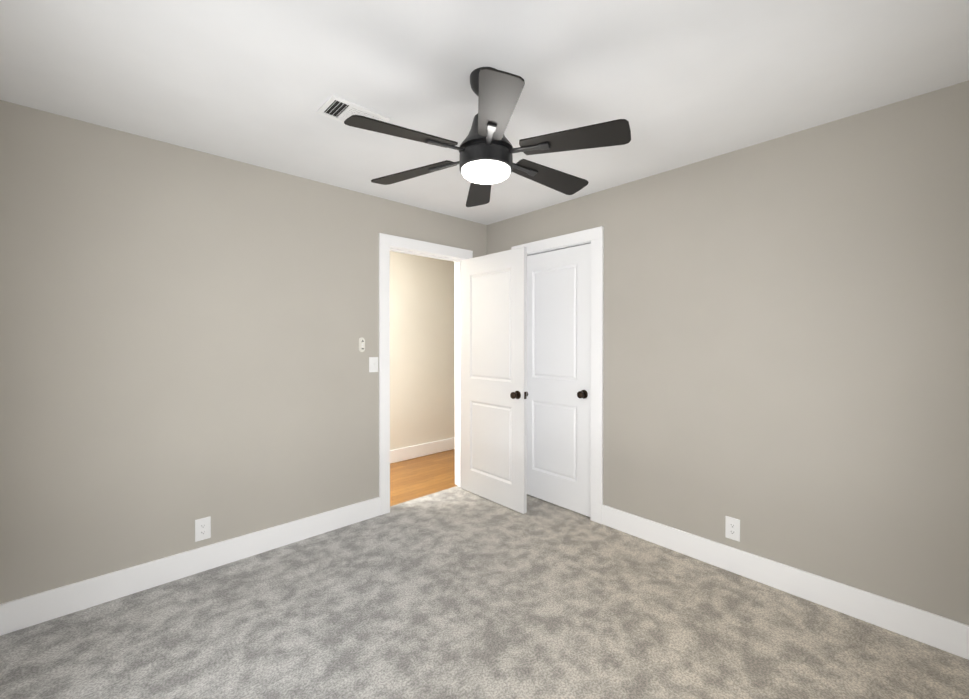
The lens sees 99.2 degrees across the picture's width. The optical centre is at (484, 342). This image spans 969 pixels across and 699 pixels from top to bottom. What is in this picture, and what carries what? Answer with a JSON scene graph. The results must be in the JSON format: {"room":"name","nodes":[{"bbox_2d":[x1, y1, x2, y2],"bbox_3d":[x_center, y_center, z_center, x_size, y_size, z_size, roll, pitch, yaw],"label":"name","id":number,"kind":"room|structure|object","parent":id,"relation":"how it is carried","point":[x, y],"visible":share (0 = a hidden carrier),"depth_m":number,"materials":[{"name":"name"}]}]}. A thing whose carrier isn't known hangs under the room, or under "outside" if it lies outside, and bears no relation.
{"room":"empty bedroom","nodes":[
{"label":"empty bedroom","id":0,"kind":"room"},
{"bbox_2d":[0,100,486,603],"bbox_3d":[-0.614,0.103,3.449,4.820,2.450,0.120,0,1,-43],"label":"wall","id":1,"kind":"structure","parent":0,"point":[183,330],"depth_m":2.31,"materials":[{"name":"paint"}]},
{"bbox_2d":[0,497,379,635],"bbox_3d":[-1.517,1.263,2.531,1.935,0.142,0.019,0,1,-43],"label":"baseboard","id":2,"kind":"structure","parent":1,"relation":"attached to","point":[31,610],"depth_m":2.29,"materials":[{"name":"white wood"}]},
{"bbox_2d":[195,516,210,541],"bbox_3d":[-1.649,1.090,2.416,0.076,0.128,0.008,0,1,-43],"label":"electrical outlet","id":3,"kind":"object","parent":1,"relation":"attached to","point":[202,528],"visible":1,"depth_m":2.41,"materials":[{"name":"white plastic"}]},
{"bbox_2d":[359,337,364,351],"bbox_3d":[-0.913,0.013,3.078,0.048,0.110,0.020,0,1,-43],"label":"switch","id":4,"kind":"object","parent":1,"relation":"attached to","point":[361,344],"visible":1,"depth_m":3.07,"materials":[{"name":"white plastic"}]},
{"bbox_2d":[369,357,377,371],"bbox_3d":[-0.841,0.166,3.145,0.075,0.115,0.020,0,1,-43],"label":"switch plate","id":5,"kind":"object","parent":1,"relation":"attached to","point":[373,364],"visible":1,"depth_m":3.15,"materials":[{"name":"white plastic"}]},
{"bbox_2d":[379,233,472,514],"bbox_3d":[-0.511,0.240,3.545,0.940,2.173,0.166,0,1,-43],"label":"door frame","id":6,"kind":"structure","parent":1,"relation":"attached to","point":[387,242],"depth_m":3.20,"materials":[{"name":"white wood"}]},
{"bbox_2d":[390,247,463,486],"bbox_3d":[-0.511,0.277,3.545,0.800,2.100,0.122,0,1,-43],"label":"trim","id":7,"kind":"structure","parent":1,"relation":"attached to","point":[457,261],"depth_m":3.79,"materials":[{"name":"white wood"}]},
{"bbox_2d":[461,247,527,513],"bbox_3d":[0.056,0.288,3.461,0.171,2.055,0.776,0,1,-43],"label":"entry door","id":8,"kind":"structure","parent":1,"relation":"in","point":[494,393],"depth_m":3.40,"materials":[{"name":"white wood"}]},
{"bbox_2d":[390,251,454,449],"bbox_3d":[-1.379,0.097,4.280,5.060,2.450,0.120,0,1,-43],"label":"wall","id":9,"kind":"structure","parent":0,"point":[422,365],"depth_m":4.79,"materials":[{"name":"paint"}]},
{"bbox_2d":[390,437,454,463],"bbox_3d":[-1.333,1.251,4.239,4.820,0.142,0.016,0,1,-43],"label":"baseboard","id":10,"kind":"structure","parent":9,"relation":"attached to","point":[411,452],"depth_m":4.77,"materials":[{"name":"white wood"}]},
{"bbox_2d":[390,449,456,505],"bbox_3d":[-1.025,1.356,3.905,5.060,0.057,1.165,0,1,-43],"label":"floor","id":11,"kind":"structure","parent":0,"point":[415,478],"depth_m":4.09,"materials":[{"name":"brown wood"}]},
{"bbox_2d":[0,486,968,698],"bbox_3d":[0.294,1.368,2.082,4.290,0.060,3.305,0,1,-43],"label":"floor carpet","id":12,"kind":"object","parent":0,"point":[456,592],"visible":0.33,"depth_m":1.92,"materials":[{"name":"grey carpet"}]},
{"bbox_2d":[0,0,968,224],"bbox_3d":[0.094,-1.167,2.671,5.060,0.100,4.470,0,1,-43],"label":"ceiling","id":13,"kind":"structure","parent":0,"point":[674,83],"depth_m":1.69,"materials":[{"name":"paint"}]},
{"bbox_2d":[317,95,389,132],"bbox_3d":[-0.636,-1.107,2.010,0.290,0.009,0.190,0,1,-43],"label":"ceiling vent","id":14,"kind":"object","parent":13,"relation":"in","point":[337,108],"visible":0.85,"depth_m":1.97,"materials":[{"name":"white metal"}]},
{"bbox_2d":[344,67,630,206],"bbox_3d":[0.006,-0.897,1.726,1.144,0.425,1.096,0,1,-43],"label":"fan","id":15,"kind":"object","parent":13,"relation":"hanging from","point":[486,149],"visible":1,"depth_m":1.61,"materials":[{"name":"black wood"}]},
{"bbox_2d":[487,81,968,624],"bbox_3d":[1.158,0.107,2.810,0.120,2.450,3.220,0,1,-43],"label":"wall","id":16,"kind":"structure","parent":0,"point":[785,349],"depth_m":2.15,"materials":[{"name":"paint"}]},
{"bbox_2d":[511,226,603,523],"bbox_3d":[0.556,0.237,3.358,0.023,2.183,0.912,0,1,-43],"label":"trim","id":17,"kind":"structure","parent":16,"relation":"attached to","point":[595,236],"depth_m":3.06,"materials":[{"name":"white wood"}]},
{"bbox_2d":[527,243,590,516],"bbox_3d":[0.551,0.283,3.363,0.103,2.070,0.727,0,1,-43],"label":"closet door","id":18,"kind":"structure","parent":16,"relation":"in","point":[559,377],"depth_m":3.33,"materials":[{"name":"white wood"}]},
{"bbox_2d":[527,241,590,255],"bbox_3d":[0.605,0.273,3.411,0.122,2.110,0.761,0,1,-43],"label":"trim","id":19,"kind":"structure","parent":16,"relation":"attached to","point":[584,243],"depth_m":3.33,"materials":[{"name":"white wood"}]},
{"bbox_2d":[725,516,739,541],"bbox_3d":[1.448,1.084,2.407,0.008,0.128,0.076,0,1,-43],"label":"electrical outlet","id":20,"kind":"object","parent":16,"relation":"attached to","point":[732,528],"visible":1,"depth_m":2.40,"materials":[{"name":"white plastic"}]},
{"bbox_2d":[602,505,968,659],"bbox_3d":[1.481,1.265,2.364,0.019,0.142,1.814,0,1,-43],"label":"baseboard","id":21,"kind":"structure","parent":16,"relation":"attached to","point":[936,631],"depth_m":2.14,"materials":[{"name":"white wood"}]}
]}

